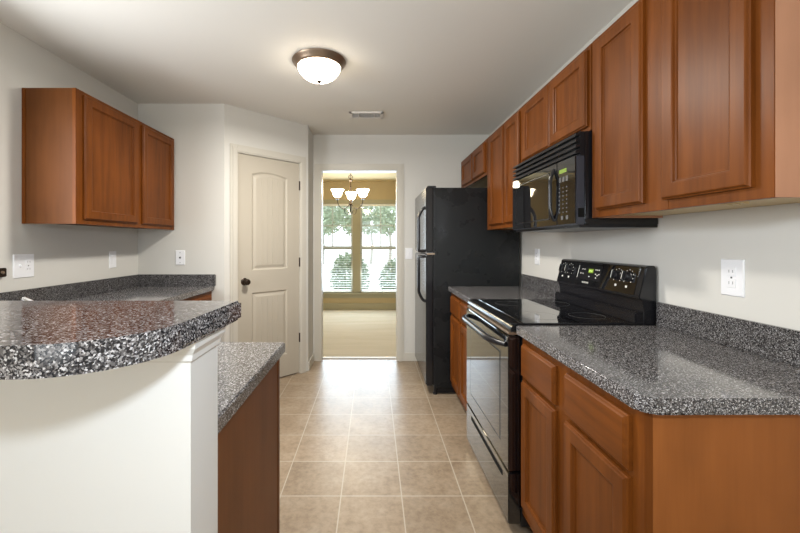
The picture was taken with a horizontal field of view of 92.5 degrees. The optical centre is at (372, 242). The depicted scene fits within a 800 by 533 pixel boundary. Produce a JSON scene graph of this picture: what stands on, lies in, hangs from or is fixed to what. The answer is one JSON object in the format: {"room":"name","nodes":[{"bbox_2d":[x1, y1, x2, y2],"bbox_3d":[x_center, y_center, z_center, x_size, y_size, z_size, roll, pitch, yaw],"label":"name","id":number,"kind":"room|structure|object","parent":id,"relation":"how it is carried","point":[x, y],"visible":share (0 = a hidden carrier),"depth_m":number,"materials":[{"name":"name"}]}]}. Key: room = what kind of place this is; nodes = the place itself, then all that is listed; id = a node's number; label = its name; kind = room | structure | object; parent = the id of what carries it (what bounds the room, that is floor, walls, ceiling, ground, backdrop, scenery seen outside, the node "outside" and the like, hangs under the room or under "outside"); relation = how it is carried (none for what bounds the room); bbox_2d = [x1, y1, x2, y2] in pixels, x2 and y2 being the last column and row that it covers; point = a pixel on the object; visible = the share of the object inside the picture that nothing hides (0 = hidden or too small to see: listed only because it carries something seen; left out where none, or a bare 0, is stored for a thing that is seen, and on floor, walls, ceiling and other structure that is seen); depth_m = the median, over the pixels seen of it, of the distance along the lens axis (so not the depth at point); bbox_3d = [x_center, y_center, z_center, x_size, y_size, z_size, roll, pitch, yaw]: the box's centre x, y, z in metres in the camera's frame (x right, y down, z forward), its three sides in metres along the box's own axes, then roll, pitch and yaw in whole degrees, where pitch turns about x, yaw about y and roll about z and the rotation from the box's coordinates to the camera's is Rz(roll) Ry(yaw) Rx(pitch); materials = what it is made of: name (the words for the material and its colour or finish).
{"room":"kitchen","nodes":[
{"label":"kitchen","id":0,"kind":"room"},
{"bbox_2d":[0,22,137,292],"bbox_3d":[-2.020,0.052,0.468,0.100,2.440,7.535,0,0,0],"label":"wall","id":1,"kind":"structure","parent":0,"point":[63,254],"depth_m":2.26,"materials":[{"name":"grey paint"}]},
{"bbox_2d":[0,268,6,276],"bbox_3d":[-1.956,0.156,1.995,0.029,0.048,0.080,0,0,0],"label":"bracket","id":2,"kind":"object","parent":1,"relation":"attached to","point":[3,271],"visible":1,"depth_m":2.01,"materials":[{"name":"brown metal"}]},
{"bbox_2d":[13,254,33,278],"bbox_3d":[-1.961,0.129,2.152,0.018,0.132,0.128,0,0,0],"label":"switch plate","id":3,"kind":"object","parent":1,"relation":"attached to","point":[23,264],"visible":1,"depth_m":2.15,"materials":[{"name":"white plastic"}]},
{"bbox_2d":[22,88,173,229],"bbox_3d":[-1.806,-0.489,2.668,0.323,0.762,1.059,0,0,0],"label":"upper cabinet","id":4,"kind":"object","parent":1,"relation":"attached to","point":[86,161],"visible":1,"depth_m":2.21,"materials":[{"name":"brown wood"}]},
{"bbox_2d":[0,274,215,300],"bbox_3d":[-1.642,0.310,1.990,0.654,0.096,2.419,0,0,0],"label":"backsplash","id":5,"kind":"structure","parent":1,"relation":"attached to","point":[71,290],"depth_m":2.77,"materials":[{"name":"stone"}]},
{"bbox_2d":[109,251,115,267],"bbox_3d":[-1.966,0.125,2.888,0.009,0.126,0.076,0,0,0],"label":"switch plate","id":6,"kind":"object","parent":1,"relation":"attached to","point":[112,254],"visible":1,"depth_m":2.88,"materials":[{"name":"white plastic"}]},
{"bbox_2d":[0,345,217,532],"bbox_3d":[-1.137,0.716,0.695,1.665,1.112,0.111,0,0,0],"label":"wall","id":7,"kind":"structure","parent":0,"point":[132,448],"depth_m":0.64,"materials":[{"name":"white paint"}]},
{"bbox_2d":[0,301,240,379],"bbox_3d":[-1.123,0.140,0.624,1.693,0.040,0.353,0,0,0],"label":"bar","id":8,"kind":"object","parent":7,"relation":"on","point":[39,339],"visible":1,"depth_m":0.54,"materials":[{"name":"stone"}]},
{"bbox_2d":[143,326,225,362],"bbox_3d":[-1.130,0.180,0.689,1.680,0.040,0.129,0,0,0],"label":"trim","id":9,"kind":"structure","parent":7,"relation":"attached to","point":[199,348],"depth_m":0.64,"materials":[{"name":"white paint"}]},
{"bbox_2d":[138,104,223,341],"bbox_3d":[-1.607,0.052,3.250,0.725,2.440,0.100,0,0,0],"label":"wall","id":10,"kind":"structure","parent":0,"point":[197,130],"depth_m":3.20,"materials":[{"name":"grey paint"}]},
{"bbox_2d":[176,250,184,264],"bbox_3d":[-1.613,0.122,3.195,0.078,0.122,0.010,0,0,0],"label":"wall plate","id":11,"kind":"object","parent":10,"relation":"attached to","point":[180,254],"visible":1,"depth_m":3.19,"materials":[{"name":"white plastic"}]},
{"bbox_2d":[224,104,307,370],"bbox_3d":[-0.980,0.052,3.535,0.100,2.440,0.848,0,0,45],"label":"wall","id":12,"kind":"structure","parent":0,"point":[244,127],"depth_m":3.39,"materials":[{"name":"grey paint"}]},
{"bbox_2d":[230,143,305,372],"bbox_3d":[-0.969,0.213,3.534,0.770,2.117,0.118,0,0,-45],"label":"trim","id":13,"kind":"structure","parent":12,"relation":"attached to","point":[235,149],"depth_m":3.50,"materials":[{"name":"grey paint"}]},
{"bbox_2d":[238,153,299,376],"bbox_3d":[-0.929,0.243,3.497,0.108,2.033,0.630,0,0,45],"label":"door","id":14,"kind":"structure","parent":12,"relation":"in","point":[268,189],"depth_m":3.51,"materials":[{"name":"beige paint"}]},
{"bbox_2d":[308,126,312,360],"bbox_3d":[-0.695,0.052,3.960,0.100,2.440,0.320,0,0,0],"label":"wall","id":15,"kind":"structure","parent":0,"point":[310,134],"depth_m":3.94,"materials":[{"name":"grey paint"}]},
{"bbox_2d":[308,353,313,370],"bbox_3d":[-0.638,1.227,3.954,0.013,0.090,0.332,0,0,0],"label":"baseboard","id":16,"kind":"structure","parent":15,"relation":"attached to","point":[310,362],"depth_m":3.91,"materials":[{"name":"grey paint"}]},
{"bbox_2d":[0,0,632,181],"bbox_3d":[-0.300,-1.218,2.050,5.400,0.100,10.700,0,0,0],"label":"ceiling","id":17,"kind":"structure","parent":0,"point":[432,67],"depth_m":2.33,"materials":[{"name":"white paint"}]},
{"bbox_2d":[292,48,345,83],"bbox_3d":[-0.346,-1.096,2.455,0.344,0.144,0.344,0,0,0],"label":"ceiling light","id":18,"kind":"object","parent":17,"relation":"attached to","point":[316,65],"visible":1,"depth_m":2.36,"materials":[{"name":"beige glass"}]},
{"bbox_2d":[331,174,368,213],"bbox_3d":[-0.338,-0.798,5.814,0.574,0.739,0.523,0,0,0],"label":"chandelier","id":19,"kind":"object","parent":17,"relation":"hanging from","point":[337,193],"visible":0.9,"depth_m":5.65,"materials":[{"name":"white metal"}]},
{"bbox_2d":[349,112,383,118],"bbox_3d":[-0.059,-1.163,3.478,0.306,0.011,0.165,0,0,0],"label":"ceiling vent","id":20,"kind":"object","parent":17,"relation":"in","point":[353,115],"visible":1,"depth_m":3.47,"materials":[{"name":"white metal"}]},
{"bbox_2d":[323,182,395,302],"bbox_3d":[-0.300,0.052,7.370,5.400,2.440,0.140,0,0,0],"label":"wall","id":21,"kind":"structure","parent":0,"point":[377,190],"depth_m":7.30,"materials":[{"name":"beige paint"}]},
{"bbox_2d":[323,206,352,292],"bbox_3d":[-0.777,0.103,7.365,0.785,1.702,0.070,0,0,0],"label":"window","id":22,"kind":"structure","parent":21,"relation":"in","point":[332,225],"depth_m":7.33,"materials":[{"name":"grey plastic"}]},
{"bbox_2d":[323,204,352,291],"bbox_3d":[-0.777,0.098,7.312,0.773,1.688,0.032,0,0,0],"label":"window blind","id":23,"kind":"object","parent":22,"relation":"attached to","point":[323,204],"visible":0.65,"depth_m":7.30,"materials":[{"name":"white plastic"}]},
{"bbox_2d":[323,200,395,297],"bbox_3d":[-0.315,0.111,7.285,1.870,1.877,0.070,0,0,0],"label":"trim","id":24,"kind":"structure","parent":21,"relation":"attached to","point":[356,293],"depth_m":7.28,"materials":[{"name":"beige paint"}]},
{"bbox_2d":[323,303,395,309],"bbox_3d":[-0.300,1.210,7.292,5.380,0.125,0.016,0,0,0],"label":"baseboard","id":25,"kind":"structure","parent":21,"relation":"attached to","point":[326,306],"depth_m":7.29,"materials":[{"name":"beige paint"}]},
{"bbox_2d":[360,206,395,292],"bbox_3d":[0.147,0.103,7.365,0.785,1.702,0.070,0,0,0],"label":"window","id":26,"kind":"structure","parent":21,"relation":"in","point":[361,225],"depth_m":7.33,"materials":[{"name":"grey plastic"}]},
{"bbox_2d":[360,204,395,291],"bbox_3d":[0.147,0.098,7.312,0.773,1.688,0.032,0,0,0],"label":"window blind","id":27,"kind":"object","parent":26,"relation":"attached to","point":[366,205],"visible":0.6,"depth_m":7.30,"materials":[{"name":"white plastic"}]},
{"bbox_2d":[313,135,488,352],"bbox_3d":[0.253,0.052,4.178,1.995,2.440,0.115,0,0,0],"label":"wall","id":28,"kind":"structure","parent":0,"point":[428,160],"depth_m":4.12,"materials":[{"name":"grey paint"}]},
{"bbox_2d":[314,164,403,360],"bbox_3d":[-0.150,0.209,4.168,0.962,2.125,0.133,0,0,0],"label":"trim","id":29,"kind":"structure","parent":28,"relation":"attached to","point":[319,169],"depth_m":4.11,"materials":[{"name":"grey paint"}]},
{"bbox_2d":[323,357,395,358],"bbox_3d":[-0.150,1.266,4.215,0.808,0.012,0.040,0,0,0],"label":"trim","id":30,"kind":"structure","parent":28,"relation":"attached to","point":[323,357],"depth_m":4.20,"materials":[{"name":"white paint"}]},
{"bbox_2d":[405,248,412,258],"bbox_3d":[0.388,0.115,4.111,0.080,0.120,0.018,0,0,0],"label":"switch plate","id":31,"kind":"object","parent":28,"relation":"attached to","point":[408,251],"visible":1,"depth_m":4.11,"materials":[{"name":"white plastic"}]},
{"bbox_2d":[404,353,416,360],"bbox_3d":[0.786,1.227,4.114,0.908,0.090,0.012,0,0,0],"label":"baseboard","id":32,"kind":"structure","parent":28,"relation":"attached to","point":[407,356],"depth_m":4.11,"materials":[{"name":"grey paint"}]},
{"bbox_2d":[280,310,532,532],"bbox_3d":[-0.300,1.322,2.050,5.400,0.100,10.700,0,0,0],"label":"floor","id":33,"kind":"structure","parent":0,"point":[367,446],"depth_m":2.36,"materials":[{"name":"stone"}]},
{"bbox_2d":[180,291,211,300],"bbox_3d":[-1.649,0.835,1.975,0.639,0.875,2.440,0,0,0],"label":"base cabinet","id":34,"kind":"object","parent":33,"relation":"on","point":[207,296],"visible":0.02,"depth_m":3.00,"materials":[{"name":"brown wood"}]},
{"bbox_2d":[0,274,284,433],"bbox_3d":[-1.143,0.329,1.976,1.651,0.134,2.447,0,0,0],"label":"countertop","id":35,"kind":"structure","parent":34,"relation":"on","point":[242,366],"depth_m":2.25,"materials":[{"name":"stone"}]},
{"bbox_2d":[21,297,33,300],"bbox_3d":[-0.799,0.243,0.995,0.087,0.228,0.250,0,0,0],"label":"faucet","id":36,"kind":"object","parent":35,"relation":"on","point":[23,298],"visible":0.05,"depth_m":0.91,"materials":[{"name":"silver metal"}]},
{"bbox_2d":[218,358,279,532],"bbox_3d":[-0.822,0.835,1.069,0.977,0.875,0.629,0,0,0],"label":"base cabinet","id":37,"kind":"object","parent":33,"relation":"on","point":[249,443],"visible":0.1,"depth_m":1.06,"materials":[{"name":"brown wood"}]},
{"bbox_2d":[450,293,468,411],"bbox_3d":[0.938,0.835,2.791,0.620,0.875,0.718,0,0,0],"label":"base cabinet","id":38,"kind":"object","parent":33,"relation":"on","point":[458,307],"visible":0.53,"depth_m":2.81,"materials":[{"name":"brown wood"}]},
{"bbox_2d":[448,274,559,302],"bbox_3d":[0.935,0.326,2.796,0.627,0.140,0.737,0,0,0],"label":"countertop","id":39,"kind":"structure","parent":38,"relation":"on","point":[532,287],"depth_m":2.76,"materials":[{"name":"stone"}]},
{"bbox_2d":[415,186,518,394],"bbox_3d":[0.801,0.396,3.610,0.848,1.752,0.840,0,0,0],"label":"refrigerator","id":40,"kind":"object","parent":33,"relation":"on","point":[455,244],"visible":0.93,"depth_m":3.19,"materials":[{"name":"black metal"}]},
{"bbox_2d":[462,259,655,526],"bbox_3d":[0.884,0.686,2.045,0.715,1.172,0.757,0,0,0],"label":"range","id":41,"kind":"object","parent":33,"relation":"on","point":[591,293],"visible":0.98,"depth_m":1.84,"materials":[{"name":"black metal"}]},
{"bbox_2d":[468,299,642,331],"bbox_3d":[0.890,0.371,2.045,0.580,0.034,0.756,0,0,0],"label":"cooktop","id":42,"kind":"object","parent":41,"relation":"in","point":[506,314],"depth_m":1.92,"materials":[{"name":"black glass"}]},
{"bbox_2d":[521,338,799,532],"bbox_3d":[0.938,0.835,1.282,0.620,0.875,0.745,0,0,0],"label":"base cabinet","id":43,"kind":"object","parent":33,"relation":"on","point":[592,462],"visible":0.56,"depth_m":0.94,"materials":[{"name":"brown wood"}]},
{"bbox_2d":[516,302,799,414],"bbox_3d":[0.935,0.326,1.270,0.627,0.140,0.780,0,0,0],"label":"countertop","id":44,"kind":"structure","parent":43,"relation":"on","point":[693,362],"depth_m":1.15,"materials":[{"name":"stone"}]},
{"bbox_2d":[489,0,799,330],"bbox_3d":[1.300,0.052,0.468,0.100,2.440,7.535,0,0,0],"label":"wall","id":45,"kind":"structure","parent":0,"point":[686,251],"depth_m":1.44,"materials":[{"name":"grey paint"}]},
{"bbox_2d":[461,139,486,187],"bbox_3d":[1.089,-0.720,3.645,0.318,0.300,0.934,0,0,0],"label":"upper cabinet","id":46,"kind":"object","parent":45,"relation":"attached to","point":[474,166],"visible":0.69,"depth_m":3.54,"materials":[{"name":"brown wood"}]},
{"bbox_2d":[487,106,522,229],"bbox_3d":[1.089,-0.489,2.801,0.318,0.762,0.741,0,0,0],"label":"upper cabinet","id":47,"kind":"object","parent":45,"relation":"attached to","point":[504,146],"visible":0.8,"depth_m":2.76,"materials":[{"name":"brown wood"}]},
{"bbox_2d":[535,249,539,264],"bbox_3d":[1.245,0.104,2.905,0.009,0.120,0.075,0,0,0],"label":"outlet plate","id":48,"kind":"object","parent":45,"relation":"attached to","point":[537,251],"visible":1,"depth_m":2.89,"materials":[{"name":"white plastic"}]},
{"bbox_2d":[521,274,559,295],"bbox_3d":[1.238,0.307,2.796,0.021,0.102,0.737,0,0,0],"label":"backsplash","id":49,"kind":"structure","parent":45,"relation":"attached to","point":[544,285],"depth_m":2.80,"materials":[{"name":"stone"}]},
{"bbox_2d":[522,43,591,160],"bbox_3d":[1.089,-0.681,2.043,0.318,0.377,0.762,0,0,0],"label":"upper cabinet","id":50,"kind":"object","parent":45,"relation":"attached to","point":[562,108],"visible":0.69,"depth_m":1.92,"materials":[{"name":"brown wood"}]},
{"bbox_2d":[513,131,657,231],"bbox_3d":[1.051,-0.279,2.044,0.392,0.422,0.756,0,0,0],"label":"microwave","id":51,"kind":"object","parent":50,"relation":"attached to","point":[552,188],"visible":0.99,"depth_m":1.81,"materials":[{"name":"black plastic"}]},
{"bbox_2d":[592,0,799,217],"bbox_3d":[1.089,-0.489,1.278,0.318,0.762,0.753,0,0,0],"label":"upper cabinet","id":52,"kind":"object","parent":45,"relation":"attached to","point":[696,103],"visible":1,"depth_m":1.13,"materials":[{"name":"brown wood"}]},
{"bbox_2d":[656,302,799,366],"bbox_3d":[1.238,0.307,1.270,0.021,0.102,0.780,0,0,0],"label":"backsplash","id":53,"kind":"structure","parent":45,"relation":"attached to","point":[782,344],"depth_m":1.29,"materials":[{"name":"stone"}]},
{"bbox_2d":[721,259,744,297],"bbox_3d":[1.245,0.120,1.326,0.009,0.128,0.085,0,0,0],"label":"outlet plate","id":54,"kind":"object","parent":45,"relation":"attached to","point":[732,270],"visible":1,"depth_m":1.32,"materials":[{"name":"white plastic"}]},
{"bbox_2d":[727,279,735,287],"bbox_3d":[1.244,0.140,1.326,0.003,0.030,0.034,0,0,0],"label":"receptacle","id":55,"kind":"object","parent":54,"relation":"attached to","point":[731,283],"depth_m":1.32,"materials":[{"name":"white plastic"}]},
{"bbox_2d":[727,267,735,276],"bbox_3d":[1.244,0.100,1.326,0.003,0.030,0.034,0,0,0],"label":"receptacle","id":56,"kind":"object","parent":54,"relation":"attached to","point":[731,271],"depth_m":1.32,"materials":[{"name":"white plastic"}]},
{"label":"outside","id":57,"kind":"structure","parent":0,"visible":0},
{"bbox_2d":[323,253,395,289],"bbox_3d":[0.000,1.672,33.800,60.000,0.100,52.400,0,0,0],"label":"ground","id":58,"kind":"structure","parent":57,"point":[376,267],"depth_m":26.37,"materials":[{"name":"white"}]},
{"bbox_2d":[323,206,337,236],"bbox_3d":[-3.593,-0.977,25.810,2.493,5.235,3.150,0,0,0],"label":"tree","id":59,"kind":"object","parent":58,"relation":"on","point":[327,212],"visible":0.23,"depth_m":25.34,"materials":[{"name":"green plant"}]},
{"bbox_2d":[323,206,341,263],"bbox_3d":[-3.888,-1.071,29.495,3.631,5.423,3.150,0,0,0],"label":"tree","id":60,"kind":"object","parent":58,"relation":"on","point":[336,216],"visible":0.08,"depth_m":29.41,"materials":[{"name":"green plant"}]},
{"bbox_2d":[329,251,371,289],"bbox_3d":[-0.559,0.915,9.599,1.075,1.438,0.896,0,0,0],"label":"shrub","id":61,"kind":"object","parent":58,"relation":"on","point":[339,267],"visible":0.49,"depth_m":9.44,"materials":[{"name":"green plant"}]},
{"bbox_2d":[336,206,370,235],"bbox_3d":[-1.267,-0.840,25.293,2.360,4.961,3.133,0,0,0],"label":"tree","id":62,"kind":"object","parent":58,"relation":"on","point":[341,214],"visible":0.37,"depth_m":24.88,"materials":[{"name":"green plant"}]},
{"bbox_2d":[348,206,391,263],"bbox_3d":[-0.216,-1.067,29.505,3.468,5.416,3.192,0,0,-18],"label":"tree","id":63,"kind":"object","parent":58,"relation":"on","point":[372,229],"visible":0.11,"depth_m":29.41,"materials":[{"name":"green plant"}]},
{"bbox_2d":[371,206,395,262],"bbox_3d":[1.016,-0.803,24.759,2.348,4.888,3.123,0,0,0],"label":"tree","id":64,"kind":"object","parent":58,"relation":"on","point":[387,214],"visible":0.41,"depth_m":24.11,"materials":[{"name":"green plant"}]},
{"bbox_2d":[378,258,395,289],"bbox_3d":[0.617,0.988,9.300,0.995,1.291,0.798,0,0,0],"label":"shrub","id":65,"kind":"object","parent":58,"relation":"on","point":[392,265],"visible":0.29,"depth_m":9.15,"materials":[{"name":"green plant"}]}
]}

